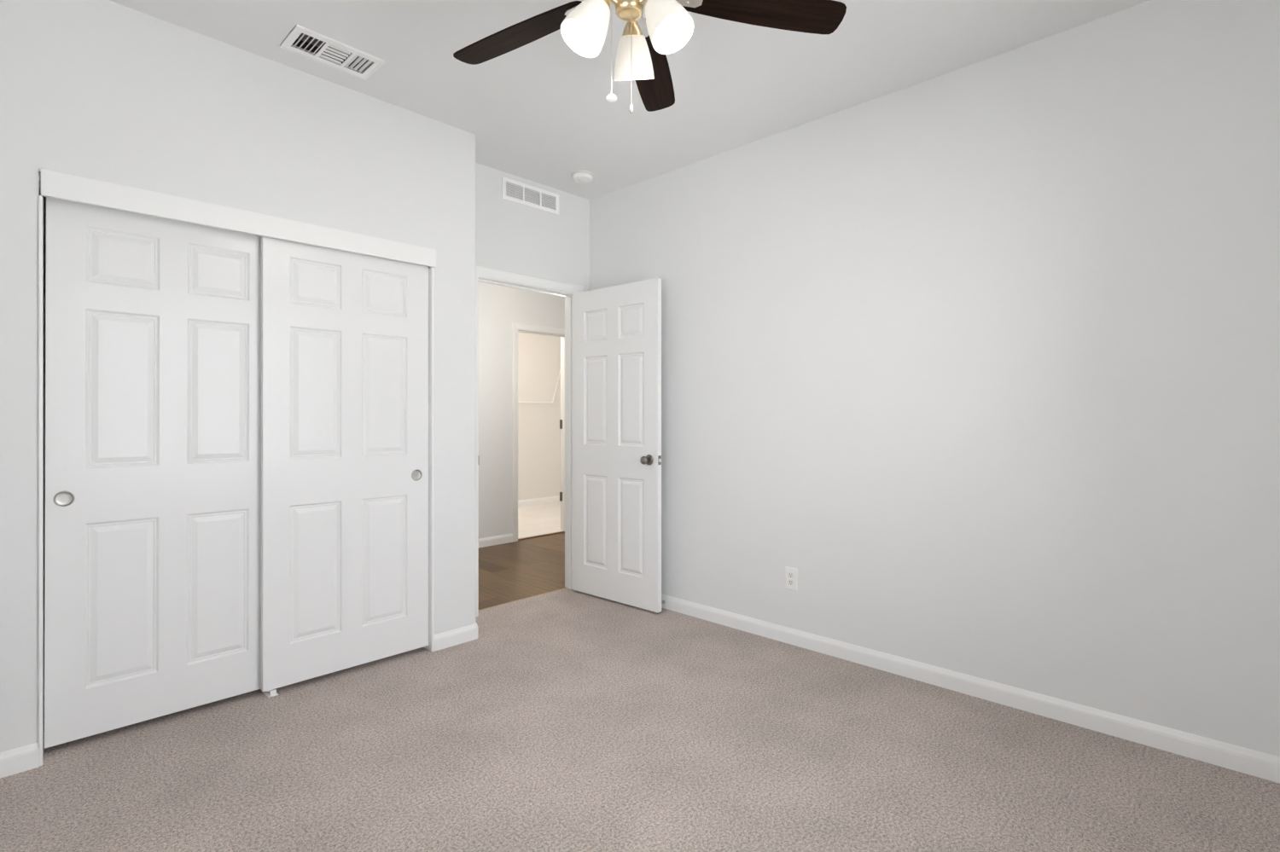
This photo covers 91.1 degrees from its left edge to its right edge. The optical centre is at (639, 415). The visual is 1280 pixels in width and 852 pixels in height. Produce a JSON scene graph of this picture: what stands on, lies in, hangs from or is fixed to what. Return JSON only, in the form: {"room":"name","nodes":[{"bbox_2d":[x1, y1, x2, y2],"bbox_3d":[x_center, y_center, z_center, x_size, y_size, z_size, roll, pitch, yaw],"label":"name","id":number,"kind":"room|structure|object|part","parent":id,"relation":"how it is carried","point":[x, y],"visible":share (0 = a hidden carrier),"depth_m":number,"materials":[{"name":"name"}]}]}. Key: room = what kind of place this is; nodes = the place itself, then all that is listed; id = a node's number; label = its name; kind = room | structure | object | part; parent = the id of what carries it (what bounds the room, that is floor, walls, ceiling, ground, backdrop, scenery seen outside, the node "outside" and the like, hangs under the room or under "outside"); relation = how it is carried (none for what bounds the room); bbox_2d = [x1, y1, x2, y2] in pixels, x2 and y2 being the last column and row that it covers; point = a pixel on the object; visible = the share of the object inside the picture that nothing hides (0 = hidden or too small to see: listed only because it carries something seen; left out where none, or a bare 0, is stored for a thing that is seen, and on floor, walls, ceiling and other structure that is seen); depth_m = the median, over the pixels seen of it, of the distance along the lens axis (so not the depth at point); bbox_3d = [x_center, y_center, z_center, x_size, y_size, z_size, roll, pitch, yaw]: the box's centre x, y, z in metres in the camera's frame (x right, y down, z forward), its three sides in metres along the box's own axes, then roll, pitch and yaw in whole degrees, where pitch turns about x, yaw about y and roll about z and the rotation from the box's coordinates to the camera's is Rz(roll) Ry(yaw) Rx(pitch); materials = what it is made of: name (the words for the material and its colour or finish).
{"room":"empty bedroom","nodes":[
{"label":"empty bedroom","id":0,"kind":"room"},
{"bbox_2d":[39,187,45,695],"bbox_3d":[-2.142,-0.156,3.221,0.050,2.740,1.806,0,0,44],"label":"wall","id":1,"kind":"structure","parent":0,"point":[43,197],"depth_m":2.72,"materials":[{"name":"white paint"}]},
{"bbox_2d":[0,0,476,752],"bbox_3d":[-1.847,-0.156,2.743,0.444,2.740,2.309,0,0,44],"label":"wall","id":2,"kind":"structure","parent":0,"point":[106,90],"depth_m":2.48,"materials":[{"name":"white paint"}]},
{"bbox_2d":[0,742,39,779],"bbox_3d":[-2.232,1.173,2.010,0.013,0.082,0.446,0,0,44],"label":"baseboard","id":3,"kind":"structure","parent":2,"relation":"attached to","point":[26,758],"depth_m":2.13,"materials":[{"name":"white paint"}]},
{"bbox_2d":[39,172,40,187],"bbox_3d":[-1.619,-0.832,2.749,0.101,0.028,1.467,0,0,44],"label":"trim","id":4,"kind":"structure","parent":2,"relation":"attached to","point":[39,172],"depth_m":2.19,"materials":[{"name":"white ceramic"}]},
{"bbox_2d":[38,195,42,766],"bbox_3d":[-2.116,0.226,2.215,0.127,1.974,0.012,0,0,44],"label":"trim","id":5,"kind":"structure","parent":2,"relation":"attached to","point":[40,197],"depth_m":2.17,"materials":[{"name":"white paint"}]},
{"bbox_2d":[43,197,260,749],"bbox_3d":[-1.868,0.188,2.518,0.038,1.998,0.752,0,0,44],"label":"door","id":6,"kind":"structure","parent":2,"relation":"in","point":[152,419],"depth_m":2.45,"materials":[{"name":"white paint"}]},
{"bbox_3d":[-2.084,0.302,2.274,0.012,0.058,0.058,0,0,44],"label":"finger pull","id":7,"kind":"part","parent":6,"relation":"part of","materials":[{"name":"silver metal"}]},
{"bbox_2d":[40,168,436,267],"bbox_3d":[-1.562,-0.807,2.703,0.020,0.092,1.472,0,0,44],"label":"trim","id":8,"kind":"structure","parent":2,"relation":"attached to","point":[55,184],"depth_m":2.54,"materials":[{"name":"white paint"}]},
{"bbox_2d":[260,236,428,692],"bbox_3d":[-1.365,0.186,2.977,0.038,2.001,0.758,0,0,44],"label":"door","id":9,"kind":"structure","parent":2,"relation":"in","point":[344,335],"depth_m":2.93,"materials":[{"name":"white paint"}]},
{"bbox_3d":[-1.137,0.304,3.196,0.012,0.058,0.058,0,0,44],"label":"finger pull","id":10,"kind":"part","parent":9,"relation":"part of","materials":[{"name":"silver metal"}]},
{"bbox_2d":[423,267,434,651],"bbox_3d":[-1.107,0.226,3.267,0.127,1.974,0.014,0,0,44],"label":"trim","id":11,"kind":"structure","parent":2,"relation":"attached to","point":[431,270],"depth_m":3.23,"materials":[{"name":"white paint"}]},
{"bbox_2d":[433,623,478,651],"bbox_3d":[-1.081,1.173,3.438,0.328,0.082,0.272,0,0,44],"label":"baseboard","id":12,"kind":"structure","parent":2,"relation":"attached to","point":[456,637],"depth_m":3.32,"materials":[{"name":"white paint"}]},
{"bbox_2d":[478,281,564,539],"bbox_3d":[-0.974,-0.131,6.404,0.110,2.790,4.504,0,0,44],"label":"wall","id":13,"kind":"structure","parent":0,"point":[499,306],"depth_m":5.94,"materials":[{"name":"white paint"}]},
{"bbox_2d":[478,533,512,547],"bbox_3d":[-1.801,1.179,5.452,0.013,0.082,1.662,0,0,44],"label":"baseboard","id":14,"kind":"structure","parent":13,"relation":"attached to","point":[486,542],"depth_m":5.91,"materials":[{"name":"white paint"}]},
{"bbox_2d":[512,322,564,541],"bbox_3d":[-0.965,0.162,6.321,0.016,2.116,0.749,0,0,44],"label":"trim","id":15,"kind":"structure","parent":13,"relation":"attached to","point":[515,326],"depth_m":6.07,"materials":[{"name":"white paint"}]},
{"bbox_2d":[517,329,564,531],"bbox_3d":[-1.012,0.182,6.365,0.113,2.062,0.656,0,0,44],"label":"trim","id":16,"kind":"structure","parent":13,"relation":"attached to","point":[562,336],"depth_m":6.58,"materials":[{"name":"white paint"}]},
{"bbox_2d":[517,531,564,541],"bbox_3d":[-0.995,1.215,6.349,0.040,0.008,0.617,0,0,44],"label":"trim","id":17,"kind":"structure","parent":13,"relation":"attached to","point":[559,532],"depth_m":6.33,"materials":[{"name":"brown"}]},
{"bbox_2d":[476,162,589,291],"bbox_3d":[-0.782,-0.156,4.091,0.114,2.740,1.111,0,0,44],"label":"wall","id":18,"kind":"structure","parent":0,"point":[511,236],"depth_m":4.09,"materials":[{"name":"white paint"}]},
{"bbox_2d":[478,587,567,610],"bbox_3d":[-0.772,1.212,4.137,0.010,0.004,0.766,0,0,44],"label":"trim","id":19,"kind":"structure","parent":18,"relation":"attached to","point":[565,588],"depth_m":4.12,"materials":[{"name":"beige wood"}]},
{"bbox_2d":[478,276,572,589],"bbox_3d":[-0.752,0.178,4.119,0.121,2.070,0.805,0,0,44],"label":"trim","id":20,"kind":"structure","parent":18,"relation":"attached to","point":[568,296],"depth_m":4.38,"materials":[{"name":"white paint"}]},
{"bbox_2d":[476,265,583,616],"bbox_3d":[-0.707,0.155,4.075,0.016,2.118,0.898,0,0,44],"label":"trim","id":21,"kind":"structure","parent":18,"relation":"attached to","point":[480,270],"depth_m":3.81,"materials":[{"name":"white paint"}]},
{"bbox_2d":[501,176,558,215],"bbox_3d":[-0.742,-1.423,4.122,0.111,0.137,0.452,0,0,44],"label":"air vent","id":22,"kind":"object","parent":18,"relation":"in","point":[521,194],"visible":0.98,"depth_m":4.08,"materials":[{"name":"white metal"}]},
{"bbox_2d":[572,278,662,612],"bbox_3d":[-0.166,0.182,4.082,0.784,2.036,0.165,0,0,42],"label":"door","id":23,"kind":"structure","parent":18,"relation":"in","point":[617,459],"depth_m":4.04,"materials":[{"name":"white paint"}]},
{"bbox_3d":[0.032,0.274,3.831,0.052,0.052,0.052,0,0,42],"label":"knob","id":24,"kind":"part","parent":23,"relation":"part of","materials":[{"name":"silver metal"}]},
{"bbox_3d":[0.120,0.274,3.828,0.002,0.057,0.025,0,0,42],"label":"latch plate","id":25,"kind":"part","parent":23,"relation":"part of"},
{"bbox_2d":[517,331,560,500],"bbox_3d":[-1.765,-0.011,8.273,0.100,2.550,3.300,0,0,44],"label":"wall","id":26,"kind":"structure","parent":0,"point":[538,355],"depth_m":8.60,"materials":[{"name":"white paint"}]},
{"bbox_2d":[517,495,560,506],"bbox_3d":[-1.724,1.173,8.234,0.013,0.082,3.098,0,0,44],"label":"baseboard","id":27,"kind":"structure","parent":26,"relation":"attached to","point":[550,499],"depth_m":8.58,"materials":[{"name":"white paint"}]},
{"bbox_2d":[517,370,560,404],"bbox_3d":[-1.642,-0.467,8.277,0.070,0.626,1.676,0,0,44],"label":"wall rail","id":28,"kind":"object","parent":26,"relation":"attached to","point":[550,402],"visible":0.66,"depth_m":8.65,"materials":[{"name":"white"}]},
{"bbox_3d":[-1.701,-0.176,8.180,0.018,0.018,1.455,0,0,44],"label":"rail","id":29,"kind":"part","parent":28,"relation":"part of","materials":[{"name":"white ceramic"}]},
{"bbox_2d":[517,501,562,539],"bbox_3d":[-1.067,1.264,7.673,1.940,0.100,3.200,0,0,44],"label":"floor","id":30,"kind":"structure","parent":0,"point":[537,520],"depth_m":7.29,"materials":[{"name":"tile"}]},
{"bbox_2d":[108,0,1150,199],"bbox_3d":[-0.148,-1.586,1.967,3.969,0.120,3.540,0,0,44],"label":"ceiling","id":31,"kind":"structure","parent":0,"point":[539,111],"depth_m":2.75,"materials":[{"name":"white paint"}]},
{"bbox_2d":[279,24,384,80],"bbox_3d":[-1.290,-1.581,2.646,0.206,0.126,0.352,0,0,44],"label":"ceiling vent","id":32,"kind":"object","parent":31,"relation":"in","point":[323,46],"visible":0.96,"depth_m":2.65,"materials":[{"name":"white metal"}]},
{"bbox_2d":[570,169,593,183],"bbox_3d":[-0.364,-1.502,3.976,0.142,0.047,0.142,0,0,44],"label":"smoke detector","id":33,"kind":"object","parent":31,"relation":"attached to","point":[581,176],"visible":1,"depth_m":3.94,"materials":[{"name":"white plastic"}]},
{"bbox_2d":[453,0,846,113],"bbox_3d":[-0.069,-1.209,1.826,1.274,0.634,1.232,0,0,44],"label":"ceiling fan","id":34,"kind":"object","parent":31,"relation":"hanging from","point":[667,26],"visible":1,"depth_m":1.92,"materials":[{"name":"brown wood"}]},
{"bbox_3d":[-0.390,-1.240,2.046,0.514,0.006,0.130,-4,10,28],"label":"blade","id":35,"kind":"part","parent":34,"relation":"part of","materials":[{"name":"brown wood"}]},
{"bbox_3d":[-0.159,-1.118,1.799,0.128,0.152,0.142,0,0,44],"label":"lamp shade","id":36,"kind":"part","parent":34,"relation":"part of","materials":[{"name":"white glass"}]},
{"bbox_3d":[-0.141,-1.141,1.805,0.057,0.100,0.072,0,0,44],"label":"bulb","id":37,"kind":"part","parent":34,"relation":"part of","materials":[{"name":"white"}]},
{"bbox_2d":[604,0,610,9],"bbox_3d":[-0.117,-1.192,1.815,0.064,0.058,0.061,0,0,44],"label":"socket","id":38,"kind":"object","parent":34,"relation":"attached to","point":[607,2],"depth_m":1.79,"materials":[{"name":"gold metal"}]},
{"bbox_3d":[-0.083,-1.085,1.855,0.003,0.282,0.004,0,0,44],"label":"pull chain","id":39,"kind":"part","parent":34,"relation":"part of","materials":[{"name":"silver metal"}]},
{"bbox_3d":[-0.085,-1.210,1.829,0.053,0.025,0.017,0,0,-25],"label":"lamp arm","id":40,"kind":"part","parent":34,"relation":"part of","materials":[{"name":"gold metal"}]},
{"bbox_3d":[-0.025,-1.051,1.855,0.003,0.274,0.004,0,0,44],"label":"pull chain","id":41,"kind":"part","parent":34,"relation":"part of","materials":[{"name":"silver metal"}]},
{"bbox_2d":[622,20,642,35],"bbox_3d":[-0.024,-1.192,1.950,0.062,0.058,0.062,0,0,44],"label":"socket","id":42,"kind":"object","parent":34,"relation":"attached to","point":[637,31],"depth_m":1.92,"materials":[{"name":"gold metal"}]},
{"bbox_3d":[-0.021,-1.118,1.997,0.132,0.152,0.137,0,0,44],"label":"lamp shade","id":43,"kind":"part","parent":34,"relation":"part of","materials":[{"name":"white glass"}]},
{"bbox_3d":[0.040,-1.240,2.255,0.130,0.006,0.514,-12,-6,9],"label":"blade","id":44,"kind":"part","parent":34,"relation":"part of","materials":[{"name":"brown wood"}]},
{"bbox_3d":[0.067,-1.141,1.787,0.074,0.100,0.057,0,0,44],"label":"bulb","id":45,"kind":"part","parent":34,"relation":"part of","materials":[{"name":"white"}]},
{"bbox_3d":[0.083,-1.118,1.778,0.144,0.152,0.128,0,0,44],"label":"lamp shade","id":46,"kind":"part","parent":34,"relation":"part of","materials":[{"name":"white glass"}]},
{"bbox_3d":[0.372,-1.240,1.910,0.514,0.006,0.130,4,-12,-8],"label":"blade","id":47,"kind":"part","parent":34,"relation":"part of","materials":[{"name":"brown wood"}]},
{"bbox_2d":[0,532,1279,851],"bbox_3d":[0.331,1.264,3.664,5.626,0.100,6.653,0,0,44],"label":"floor","id":48,"kind":"structure","parent":0,"point":[573,721],"depth_m":2.18,"materials":[{"name":"beige carpet"}]},
{"bbox_2d":[262,689,278,698],"bbox_3d":[-1.616,1.198,2.744,0.097,0.030,0.040,0,0,44],"label":"guide","id":49,"kind":"object","parent":48,"relation":"on","point":[272,693],"visible":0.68,"depth_m":2.71,"materials":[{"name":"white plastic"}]},
{"bbox_2d":[589,0,1279,757],"bbox_3d":[1.035,-0.156,3.201,3.969,2.740,0.120,0,0,44],"label":"wall","id":50,"kind":"structure","parent":0,"point":[985,354],"depth_m":2.63,"materials":[{"name":"white paint"}]},
{"bbox_2d":[785,566,797,591],"bbox_3d":[0.802,0.868,3.334,0.073,0.118,0.009,0,0,44],"label":"wall outlet","id":51,"kind":"object","parent":50,"relation":"attached to","point":[791,574],"visible":1,"depth_m":3.33,"materials":[{"name":"white plastic"}]},
{"bbox_2d":[787,572,793,578],"bbox_3d":[0.800,0.848,3.332,0.034,0.027,0.002,0,0,44],"label":"receptacle","id":52,"kind":"object","parent":51,"relation":"attached to","point":[790,575],"depth_m":3.33,"materials":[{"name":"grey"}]},
{"bbox_2d":[787,580,793,585],"bbox_3d":[0.800,0.887,3.332,0.034,0.027,0.002,0,0,44],"label":"receptacle","id":53,"kind":"object","parent":51,"relation":"attached to","point":[789,582],"depth_m":3.33,"materials":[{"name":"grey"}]},
{"bbox_2d":[661,593,1279,784],"bbox_3d":[0.987,1.173,3.155,3.702,0.082,0.013,0,0,44],"label":"baseboard","id":54,"kind":"structure","parent":50,"relation":"attached to","point":[1249,762],"depth_m":2.60,"materials":[{"name":"white paint"}]}
]}

